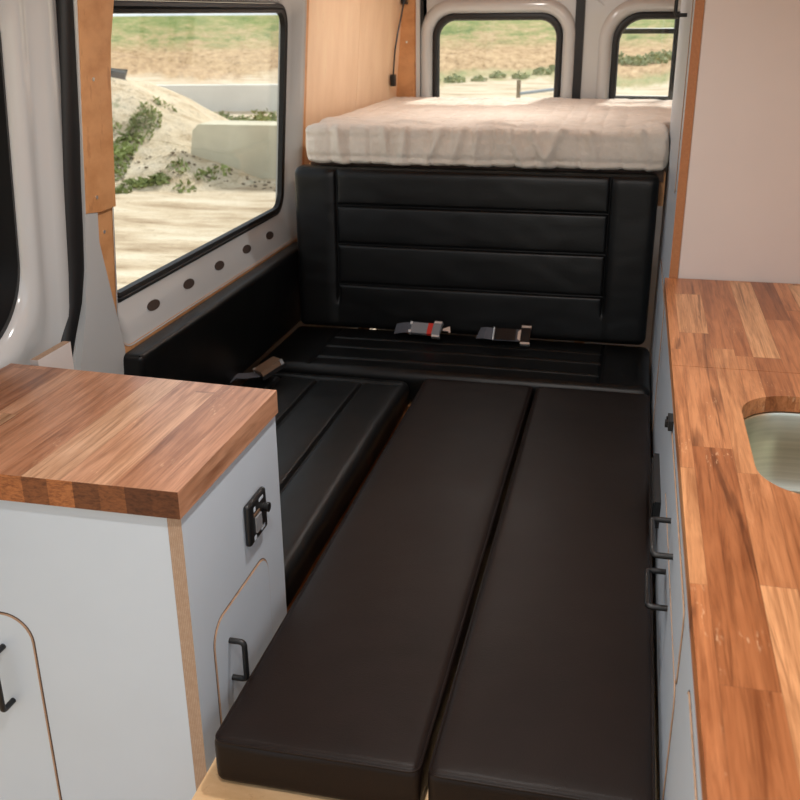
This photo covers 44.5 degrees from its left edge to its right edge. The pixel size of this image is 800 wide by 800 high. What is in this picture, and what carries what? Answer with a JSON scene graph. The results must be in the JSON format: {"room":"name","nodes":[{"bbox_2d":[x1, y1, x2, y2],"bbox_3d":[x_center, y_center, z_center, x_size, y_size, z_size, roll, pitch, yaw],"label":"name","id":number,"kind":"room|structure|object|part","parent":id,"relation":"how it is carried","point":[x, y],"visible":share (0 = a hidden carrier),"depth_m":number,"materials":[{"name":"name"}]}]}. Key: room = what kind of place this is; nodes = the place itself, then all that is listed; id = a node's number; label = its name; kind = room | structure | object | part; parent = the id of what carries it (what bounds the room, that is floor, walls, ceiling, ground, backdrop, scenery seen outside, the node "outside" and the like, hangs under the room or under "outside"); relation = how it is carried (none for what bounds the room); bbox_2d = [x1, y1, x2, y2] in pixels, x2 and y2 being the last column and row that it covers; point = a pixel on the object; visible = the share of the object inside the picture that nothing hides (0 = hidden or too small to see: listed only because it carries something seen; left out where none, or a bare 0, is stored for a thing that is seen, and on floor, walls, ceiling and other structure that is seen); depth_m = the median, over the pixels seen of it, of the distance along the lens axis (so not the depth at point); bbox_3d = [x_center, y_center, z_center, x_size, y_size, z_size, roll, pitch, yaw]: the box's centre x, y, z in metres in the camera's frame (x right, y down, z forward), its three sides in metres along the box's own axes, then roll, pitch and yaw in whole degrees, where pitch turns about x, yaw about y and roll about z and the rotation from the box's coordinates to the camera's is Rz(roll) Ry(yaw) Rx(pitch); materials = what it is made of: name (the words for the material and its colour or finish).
{"room":"vehicle interior","nodes":[
{"label":"vehicle interior","id":0,"kind":"room"},
{"bbox_2d":[230,20,372,385],"bbox_3d":[-0.439,-0.728,3.459,0.171,1.920,2.738,5,22,14],"label":"wall","id":1,"kind":"structure","parent":0,"point":[238,382],"depth_m":3.58,"materials":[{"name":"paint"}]},
{"bbox_2d":[0,0,75,369],"bbox_3d":[-0.907,-0.186,1.552,0.207,1.520,1.335,4,22,12],"label":"door","id":2,"kind":"structure","parent":1,"relation":"in","point":[34,276],"depth_m":1.99,"materials":[{"name":"white paint"}]},
{"bbox_2d":[56,0,83,356],"bbox_3d":[-0.743,-0.397,2.109,0.255,1.500,0.096,-19,28,-39],"label":"door seal","id":3,"kind":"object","parent":1,"relation":"attached to","point":[66,45],"depth_m":2.08,"materials":[{"name":"black rubber"}]},
{"bbox_2d":[77,0,115,213],"bbox_3d":[-0.652,-0.788,2.094,0.072,0.762,0.171,4,22,12],"label":"trim","id":4,"kind":"structure","parent":1,"relation":"attached to","point":[95,17],"depth_m":2.13,"materials":[{"name":"brown wood"}]},
{"bbox_2d":[73,0,124,374],"bbox_3d":[-0.706,-0.430,2.193,0.160,1.500,0.244,4,22,12],"label":"door pillar","id":5,"kind":"structure","parent":1,"relation":"attached to","point":[100,347],"depth_m":2.25,"materials":[{"name":"grey metal"}]},
{"bbox_2d":[98,0,308,352],"bbox_3d":[-0.523,-0.753,2.871,0.125,1.400,1.535,4,22,12],"label":"trim","id":6,"kind":"structure","parent":1,"relation":"attached to","point":[105,223],"depth_m":2.50,"materials":[{"name":"brown wood"}]},
{"bbox_2d":[112,0,306,345],"bbox_3d":[-0.537,-0.785,2.897,0.131,0.900,1.414,4,22,12],"label":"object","id":7,"kind":"structure","parent":1,"relation":"in","point":[152,299],"depth_m":3.11,"materials":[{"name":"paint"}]},
{"bbox_2d":[123,242,300,384],"bbox_3d":[-0.526,-0.214,3.085,0.084,0.296,1.335,4,22,12],"label":"pad","id":8,"kind":"object","parent":1,"relation":"attached to","point":[219,339],"visible":0.72,"depth_m":2.98,"materials":[{"name":"black leather"}]},
{"bbox_2d":[304,0,360,164],"bbox_3d":[-0.270,-1.123,3.801,0.122,1.400,0.541,6,23,17],"label":"wall panel","id":9,"kind":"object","parent":1,"relation":"attached to","point":[334,25],"depth_m":3.70,"materials":[{"name":"brown wood"}]},
{"bbox_2d":[356,0,401,108],"bbox_3d":[-0.103,-1.314,4.281,0.122,1.400,0.560,6,23,17],"label":"trim","id":10,"kind":"structure","parent":1,"relation":"attached to","point":[379,19],"depth_m":4.17,"materials":[{"name":"brown wood"}]},
{"bbox_2d":[390,0,407,85],"bbox_3d":[-0.003,-1.635,4.347,0.034,0.454,0.137,12,25,29],"label":"power cord","id":11,"kind":"object","parent":1,"relation":"hanging from","point":[392,76],"visible":1,"depth_m":4.34,"materials":[{"name":"black plastic"}]},
{"bbox_3d":[0.001,-1.658,4.338,0.011,0.405,0.113,14,26,32],"label":"cord","id":12,"kind":"part","parent":11,"relation":"part of","materials":[{"name":"black plastic"}]},
{"bbox_2d":[376,0,654,352],"bbox_3d":[0.852,-1.131,4.452,2.000,1.920,0.060,4,22,12],"label":"wall","id":13,"kind":"structure","parent":0,"point":[647,342],"depth_m":4.67,"materials":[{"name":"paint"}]},
{"bbox_2d":[396,0,415,96],"bbox_3d":[0.032,-1.320,4.540,0.095,1.620,0.014,4,22,12],"label":"trim","id":14,"kind":"structure","parent":13,"relation":"attached to","point":[406,80],"depth_m":4.44,"materials":[{"name":"brown wood"}]},
{"bbox_2d":[416,0,419,96],"bbox_3d":[0.089,-1.320,4.537,0.018,1.620,0.055,4,22,12],"label":"trim","id":15,"kind":"structure","parent":13,"relation":"attached to","point":[417,1],"depth_m":4.40,"materials":[{"name":"white paint"}]},
{"bbox_2d":[420,0,423,96],"bbox_3d":[0.106,-1.321,4.539,0.014,1.620,0.042,4,22,12],"label":"door frame","id":16,"kind":"structure","parent":13,"relation":"attached to","point":[421,1],"depth_m":4.37,"materials":[{"name":"black rubber"}]},
{"bbox_2d":[421,0,575,98],"bbox_3d":[0.433,-1.294,4.463,0.693,1.620,0.052,4,22,12],"label":"door","id":17,"kind":"structure","parent":13,"relation":"in","point":[560,14],"depth_m":4.31,"materials":[{"name":"white paint"}]},
{"bbox_2d":[572,0,585,98],"bbox_3d":[0.785,-1.271,4.398,0.040,1.620,0.048,4,22,12],"label":"trim","id":18,"kind":"structure","parent":13,"relation":"attached to","point":[580,4],"depth_m":4.27,"materials":[{"name":"black rubber"}]},
{"bbox_2d":[580,0,680,297],"bbox_3d":[1.262,-1.229,4.282,0.944,1.620,0.052,4,22,12],"label":"door","id":19,"kind":"structure","parent":13,"relation":"in","point":[606,21],"depth_m":4.24,"materials":[{"name":"white paint"}]},
{"bbox_3d":[1.285,-1.374,4.213,0.862,0.670,0.042,4,22,12],"label":"window moulding","id":20,"kind":"part","parent":19,"relation":"part of","materials":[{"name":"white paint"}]},
{"bbox_2d":[616,19,679,99],"bbox_3d":[1.041,-1.223,4.436,0.366,1.700,0.123,4,22,12],"label":"ladder","id":21,"kind":"object","parent":19,"relation":"attached to","point":[675,30],"visible":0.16,"depth_m":4.32,"materials":[{"name":"black metal"}]},
{"bbox_3d":[0.255,0.674,2.589,2.100,0.060,4.920,4,22,12],"label":"floor","id":22,"kind":"structure","parent":0,"visible":0},
{"bbox_2d":[0,416,286,799],"bbox_3d":[-0.534,0.482,1.849,0.586,0.854,0.449,4,22,12],"label":"base cabinet","id":23,"kind":"object","parent":22,"relation":"on","point":[128,641],"visible":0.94,"depth_m":1.63,"materials":[{"name":"white laminate"}]},
{"bbox_3d":[-0.671,0.472,1.650,0.010,0.121,0.035,4,22,12],"label":"handle","id":24,"kind":"part","parent":23,"relation":"part of","materials":[{"name":"black metal"}]},
{"bbox_3d":[-0.725,0.595,1.732,0.235,0.526,0.002,4,22,12],"label":"door","id":25,"kind":"part","parent":23,"relation":"part of","materials":[{"name":"white laminate"}]},
{"bbox_2d":[30,341,73,369],"bbox_3d":[-0.721,0.106,2.106,0.018,0.448,0.123,4,22,12],"label":"board","id":26,"kind":"object","parent":23,"relation":"attached to","point":[59,355],"visible":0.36,"depth_m":2.04,"materials":[{"name":"white laminate"}]},
{"bbox_3d":[-0.603,0.544,1.693,0.528,0.854,0.018,4,22,12],"label":"panel","id":27,"kind":"part","parent":23,"relation":"part of","materials":[{"name":"white laminate"}]},
{"bbox_2d":[0,363,277,519],"bbox_3d":[-0.555,0.052,1.712,0.578,0.045,0.462,4,22,12],"label":"countertop","id":28,"kind":"structure","parent":23,"relation":"on","point":[80,439],"depth_m":1.63,"materials":[{"name":"brown wood"}]},
{"bbox_3d":[-0.290,0.494,1.812,0.023,0.854,0.415,4,22,12],"label":"panel","id":29,"kind":"part","parent":23,"relation":"part of","materials":[{"name":"white laminate"}]},
{"bbox_3d":[-0.279,0.453,1.705,0.032,0.087,0.010,4,22,12],"label":"handle","id":30,"kind":"part","parent":23,"relation":"part of","materials":[{"name":"black metal"}]},
{"bbox_3d":[-0.279,0.557,1.825,0.002,0.480,0.255,4,22,12],"label":"door","id":31,"kind":"part","parent":23,"relation":"part of","materials":[{"name":"white laminate"}]},
{"bbox_3d":[-0.260,0.210,1.764,0.012,0.082,0.087,4,22,12],"label":"control panel","id":32,"kind":"part","parent":23,"relation":"part of","materials":[{"name":"black plastic"}]},
{"bbox_2d":[255,512,262,532],"bbox_3d":[-0.254,0.220,1.760,0.004,0.030,0.025,4,22,12],"label":"rocker switch","id":33,"kind":"object","parent":23,"relation":"attached to","point":[258,515],"depth_m":1.76,"materials":[{"name":"grey plastic"}]},
{"bbox_3d":[-0.243,0.195,1.783,0.010,0.018,0.018,4,22,12],"label":"knob","id":34,"kind":"part","parent":23,"relation":"part of","materials":[{"name":"black plastic"}]},
{"bbox_2d":[287,410,405,612],"bbox_3d":[-0.365,0.397,2.719,0.505,0.370,1.225,4,22,12],"label":"box","id":35,"kind":"object","parent":22,"relation":"on","point":[380,453],"visible":0.02,"depth_m":2.47,"materials":[{"name":"brown wood"}]},
{"bbox_2d":[241,372,409,606],"bbox_3d":[-0.358,0.172,2.639,0.532,0.103,1.216,4,22,12],"label":"seat cushion","id":36,"kind":"object","parent":35,"relation":"on","point":[331,431],"visible":0.44,"depth_m":2.65,"materials":[{"name":"black leather"}]},
{"bbox_2d":[230,356,286,382],"bbox_3d":[-0.462,-0.093,3.075,0.208,0.062,0.086,-10,23,-22],"label":"belt","id":37,"kind":"object","parent":36,"relation":"on","point":[271,366],"visible":0.91,"depth_m":3.08,"materials":[{"name":"black plastic"}]},
{"bbox_2d":[309,161,665,342],"bbox_3d":[0.412,-0.514,4.060,1.222,1.066,1.212,4,22,12],"label":"platform","id":38,"kind":"object","parent":22,"relation":"on","point":[661,175],"visible":0.18,"depth_m":3.28,"materials":[{"name":"brown wood"}]},
{"bbox_3d":[0.274,-0.777,3.326,1.205,0.036,0.012,4,22,12],"label":"rail","id":39,"kind":"part","parent":38,"relation":"part of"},
{"bbox_2d":[305,97,671,171],"bbox_3d":[0.467,-1.063,3.789,1.350,0.148,1.299,4,22,12],"label":"mattress","id":40,"kind":"object","parent":38,"relation":"on","point":[544,132],"visible":0.95,"depth_m":3.30,"materials":[{"name":"beige fabric"}]},
{"bbox_2d":[644,315,701,799],"bbox_3d":[0.734,0.567,1.586,0.684,0.868,2.395,4,22,12],"label":"base cabinet","id":41,"kind":"object","parent":22,"relation":"on","point":[677,768],"visible":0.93,"depth_m":1.60,"materials":[{"name":"white laminate"}]},
{"bbox_3d":[0.589,0.205,2.260,0.017,0.064,0.260,4,22,12],"label":"vent plate","id":42,"kind":"part","parent":41,"relation":"part of","materials":[{"name":"black plastic"}]},
{"bbox_3d":[0.449,0.332,1.721,0.038,0.010,0.130,4,22,12],"label":"handle","id":43,"kind":"part","parent":41,"relation":"part of","materials":[{"name":"black metal"}]},
{"bbox_3d":[0.449,0.236,1.685,0.038,0.010,0.137,4,22,12],"label":"handle","id":44,"kind":"part","parent":41,"relation":"part of","materials":[{"name":"black metal"}]},
{"bbox_3d":[0.468,0.552,1.790,0.002,0.543,0.658,4,22,12],"label":"door","id":45,"kind":"part","parent":41,"relation":"part of","materials":[{"name":"white laminate"}]},
{"bbox_3d":[0.465,0.233,1.664,0.002,0.120,0.658,4,22,12],"label":"door","id":46,"kind":"part","parent":41,"relation":"part of","materials":[{"name":"white laminate"}]},
{"bbox_3d":[0.287,0.780,1.042,0.002,0.671,0.649,4,22,12],"label":"door","id":47,"kind":"part","parent":41,"relation":"part of","materials":[{"name":"white laminate"}]},
{"bbox_2d":[664,278,799,378],"bbox_3d":[0.936,-0.156,2.186,0.657,0.031,0.700,4,22,12],"label":"countertop","id":48,"kind":"structure","parent":41,"relation":"on","point":[739,325],"depth_m":2.18,"materials":[{"name":"brown wood"}]},
{"bbox_2d":[671,365,799,799],"bbox_3d":[0.664,0.279,1.091,0.657,0.031,1.714,4,22,12],"label":"countertop","id":49,"kind":"structure","parent":41,"relation":"on","point":[741,529],"depth_m":1.19,"materials":[{"name":"brown wood"}]},
{"bbox_2d":[744,411,799,493],"bbox_3d":[0.764,0.181,1.602,0.445,0.162,0.465,4,22,12],"label":"sink","id":50,"kind":"object","parent":49,"relation":"in","point":[774,437],"visible":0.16,"depth_m":1.80,"materials":[{"name":"metal"}]},
{"bbox_2d":[650,0,799,461],"bbox_3d":[1.114,-0.516,2.914,0.695,1.900,0.950,4,22,12],"label":"tall cabinet","id":51,"kind":"object","parent":22,"relation":"on","point":[731,211],"visible":0.61,"depth_m":2.44,"materials":[{"name":"white laminate"}]},
{"bbox_3d":[0.793,-0.029,3.077,0.002,0.713,0.563,4,22,12],"label":"door","id":52,"kind":"part","parent":51,"relation":"part of","materials":[{"name":"white laminate"}]},
{"bbox_3d":[0.823,-0.538,2.977,0.022,1.900,0.950,4,22,12],"label":"panel","id":53,"kind":"part","parent":51,"relation":"part of","materials":[{"name":"white laminate"}]},
{"bbox_3d":[0.759,-1.114,2.627,0.036,0.160,0.010,4,22,12],"label":"handle","id":54,"kind":"part","parent":51,"relation":"part of","materials":[{"name":"black metal"}]},
{"bbox_3d":[0.812,-1.039,2.803,0.002,0.753,0.803,4,22,12],"label":"door","id":55,"kind":"part","parent":51,"relation":"part of","materials":[{"name":"white laminate"}]},
{"bbox_3d":[1.040,-0.348,2.491,0.634,1.900,0.018,4,22,12],"label":"panel","id":56,"kind":"part","parent":51,"relation":"part of","materials":[{"name":"white laminate"}]},
{"bbox_3d":[0.203,0.112,3.427,1.267,0.370,0.504,4,22,12],"label":"box","id":57,"kind":"object","parent":22,"relation":"on","visible":0},
{"bbox_2d":[259,326,650,402],"bbox_3d":[0.192,-0.108,3.314,1.273,0.119,0.438,4,22,12],"label":"seat cushion","id":58,"kind":"object","parent":57,"relation":"on","point":[412,359],"visible":0.61,"depth_m":3.22,"materials":[{"name":"black leather"}]},
{"bbox_2d":[394,321,442,338],"bbox_3d":[0.061,-0.249,3.414,0.181,0.060,0.058,9,23,22],"label":"seat belt buckle","id":59,"kind":"object","parent":58,"relation":"on","point":[433,330],"visible":1,"depth_m":3.40,"materials":[{"name":"grey plastic"}]},
{"bbox_3d":[0.127,-0.242,3.386,0.028,0.043,0.045,7,23,18],"label":"plate","id":60,"kind":"part","parent":59,"relation":"part of","materials":[{"name":"grey plastic"}]},
{"bbox_2d":[442,326,449,332],"bbox_3d":[0.163,-0.244,3.416,0.030,0.021,0.019,-6,22,-13],"label":"belt tongue","id":61,"kind":"object","parent":58,"relation":"on","point":[447,329],"visible":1,"depth_m":3.42,"materials":[{"name":"silver metal"}]},
{"bbox_2d":[295,164,658,344],"bbox_3d":[0.238,-0.505,3.378,1.230,0.570,0.101,4,22,12],"label":"backrest cushion","id":62,"kind":"object","parent":58,"relation":"on","point":[563,255],"visible":0.98,"depth_m":3.33,"materials":[{"name":"black leather"}]},
{"bbox_2d":[476,325,531,345],"bbox_3d":[0.352,-0.225,3.343,0.187,0.059,0.068,4,22,12],"label":"seat belt buckle","id":63,"kind":"object","parent":58,"relation":"on","point":[498,334],"visible":1,"depth_m":3.33,"materials":[{"name":"black plastic"}]},
{"bbox_3d":[0.234,0.514,2.410,0.410,0.370,1.500,4,22,12],"label":"support","id":64,"kind":"object","parent":22,"relation":"on","visible":0},
{"bbox_2d":[192,758,427,799],"bbox_3d":[0.206,0.368,2.251,0.714,0.019,1.795,4,22,12],"label":"board","id":65,"kind":"object","parent":64,"relation":"on","point":[212,787],"visible":0.02,"depth_m":1.57,"materials":[{"name":"beige wood"}]},
{"bbox_2d":[215,379,532,799],"bbox_3d":[0.056,0.285,2.303,0.344,0.093,1.702,4,22,12],"label":"seat cushion","id":66,"kind":"object","parent":65,"relation":"on","point":[347,699],"visible":0.93,"depth_m":1.85,"materials":[{"name":"brown leather"}]},
{"bbox_2d":[428,387,655,799],"bbox_3d":[0.396,0.311,2.229,0.343,0.093,1.702,4,22,12],"label":"seat cushion","id":67,"kind":"object","parent":65,"relation":"on","point":[551,697],"visible":0.98,"depth_m":1.81,"materials":[{"name":"brown leather"}]},
{"label":"outside","id":68,"kind":"structure","parent":0,"visible":0},
{"bbox_2d":[111,15,674,329],"bbox_3d":[0.346,0.464,1.755,393.536,2.187,393.536,4,22,12],"label":"ground","id":69,"kind":"structure","parent":68,"point":[153,229],"depth_m":40.11,"materials":[{"name":"sand"}]},
{"bbox_2d":[111,77,261,191],"bbox_3d":[-4.531,-4.646,15.995,6.640,1.358,7.590,4,22,12],"label":"heap","id":70,"kind":"object","parent":69,"relation":"on","point":[175,132],"visible":0.33,"depth_m":14.20,"materials":[{"name":"beige sand"}]},
{"bbox_2d":[111,68,127,80],"bbox_3d":[-4.493,-5.153,15.470,0.398,0.204,0.263,-8,23,-18],"label":"block","id":71,"kind":"object","parent":70,"relation":"on","point":[116,73],"visible":0.55,"depth_m":15.42,"materials":[{"name":"concrete"}]},
{"bbox_2d":[112,96,230,193],"bbox_3d":[-3.621,-3.616,13.784,1.882,1.084,3.076,-12,24,-27],"label":"weeds","id":72,"kind":"object","parent":70,"relation":"on","point":[121,153],"visible":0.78,"depth_m":13.59,"materials":[{"name":"green plant"}]},
{"bbox_2d":[115,149,275,190],"bbox_3d":[-2.568,-3.154,13.338,2.698,0.445,0.764,4,22,12],"label":"rubble","id":73,"kind":"object","parent":69,"relation":"on","point":[172,152],"visible":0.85,"depth_m":13.44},
{"bbox_2d":[157,84,277,110],"bbox_3d":[-4.858,-7.262,23.554,8.688,0.620,0.300,0,22,1],"label":"wall","id":74,"kind":"structure","parent":69,"relation":"on","point":[214,97],"depth_m":23.38,"materials":[{"name":"concrete"}]},
{"bbox_2d":[191,120,276,178],"bbox_3d":[-1.116,-3.497,13.797,3.760,0.765,0.713,4,22,12],"label":"concrete barrier","id":75,"kind":"object","parent":69,"relation":"on","point":[249,147],"visible":0.35,"depth_m":13.73,"materials":[{"name":"grey concrete"}]},
{"bbox_2d":[210,108,276,120],"bbox_3d":[-1.869,-5.996,20.739,6.230,0.416,1.009,4,22,12],"label":"grass verge","id":76,"kind":"structure","parent":69,"relation":"on","point":[259,117],"depth_m":20.91,"materials":[{"name":"green plant"}]},
{"bbox_2d":[444,73,466,82],"bbox_3d":[1.810,-10.662,32.435,0.804,0.356,0.788,4,22,12],"label":"shrub","id":77,"kind":"object","parent":69,"relation":"on","point":[458,78],"visible":0.99,"depth_m":32.29,"materials":[{"name":"green plant"}]},
{"bbox_2d":[471,74,487,81],"bbox_3d":[2.686,-10.886,33.117,0.595,0.275,0.584,-8,23,-19],"label":"shrub","id":78,"kind":"object","parent":69,"relation":"on","point":[480,78],"visible":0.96,"depth_m":33.03,"materials":[{"name":"green plant"}]},
{"bbox_2d":[489,70,506,77],"bbox_3d":[3.439,-11.497,34.555,0.654,0.332,0.662,4,22,12],"label":"shrub","id":79,"kind":"object","parent":69,"relation":"on","point":[496,74],"visible":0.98,"depth_m":34.47,"materials":[{"name":"green plant"}]},
{"bbox_2d":[511,70,529,78],"bbox_3d":[4.242,-11.358,34.191,0.690,0.339,0.741,4,22,12],"label":"shrub","id":80,"kind":"object","parent":69,"relation":"on","point":[523,76],"visible":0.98,"depth_m":34.06,"materials":[{"name":"green plant"}]},
{"bbox_2d":[516,80,553,97],"bbox_3d":[3.615,-6.681,21.625,2.084,0.820,0.098,0,22,1],"label":"rail","id":81,"kind":"object","parent":69,"relation":"on","point":[518,92],"visible":0.23,"depth_m":21.56,"materials":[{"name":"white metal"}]},
{"bbox_3d":[2.618,-6.669,21.658,0.083,0.790,0.083,-4,22,-9],"label":"post","id":82,"kind":"part","parent":81,"relation":"part of","materials":[{"name":"brown wood"}]},
{"bbox_2d":[532,66,552,74],"bbox_3d":[5.223,-12.062,35.865,0.810,0.394,0.804,4,22,12],"label":"shrub","id":83,"kind":"object","parent":69,"relation":"on","point":[538,70],"visible":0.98,"depth_m":35.78,"materials":[{"name":"green plant"}]},
{"bbox_2d":[547,64,554,70],"bbox_3d":[6.228,-12.957,38.051,0.964,0.480,1.033,4,22,12],"label":"shrub","id":84,"kind":"object","parent":69,"relation":"on","point":[550,65],"visible":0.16,"depth_m":37.88,"materials":[{"name":"green plant"}]},
{"bbox_2d":[618,51,634,63],"bbox_3d":[9.527,-14.702,42.045,1.245,0.594,1.212,4,22,12],"label":"shrub","id":85,"kind":"object","parent":69,"relation":"on","point":[621,54],"visible":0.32,"depth_m":41.85,"materials":[{"name":"green plant"}]},
{"bbox_2d":[620,54,650,65],"bbox_3d":[9.805,-14.070,40.594,1.259,0.543,1.267,-9,23,-21],"label":"shrub","id":86,"kind":"object","parent":69,"relation":"on","point":[627,61],"visible":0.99,"depth_m":40.48,"materials":[{"name":"green plant"}]},
{"bbox_2d":[639,51,668,63],"bbox_3d":[10.793,-14.601,41.784,1.381,0.635,1.431,4,22,12],"label":"shrub","id":87,"kind":"object","parent":69,"relation":"on","point":[651,57],"visible":0.73,"depth_m":41.49,"materials":[{"name":"green plant"}]},
{"bbox_2d":[656,49,671,59],"bbox_3d":[11.943,-15.470,43.914,1.308,0.545,1.240,4,22,12],"label":"shrub","id":88,"kind":"object","parent":69,"relation":"on","point":[668,54],"visible":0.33,"depth_m":43.73,"materials":[{"name":"green plant"}]}
]}

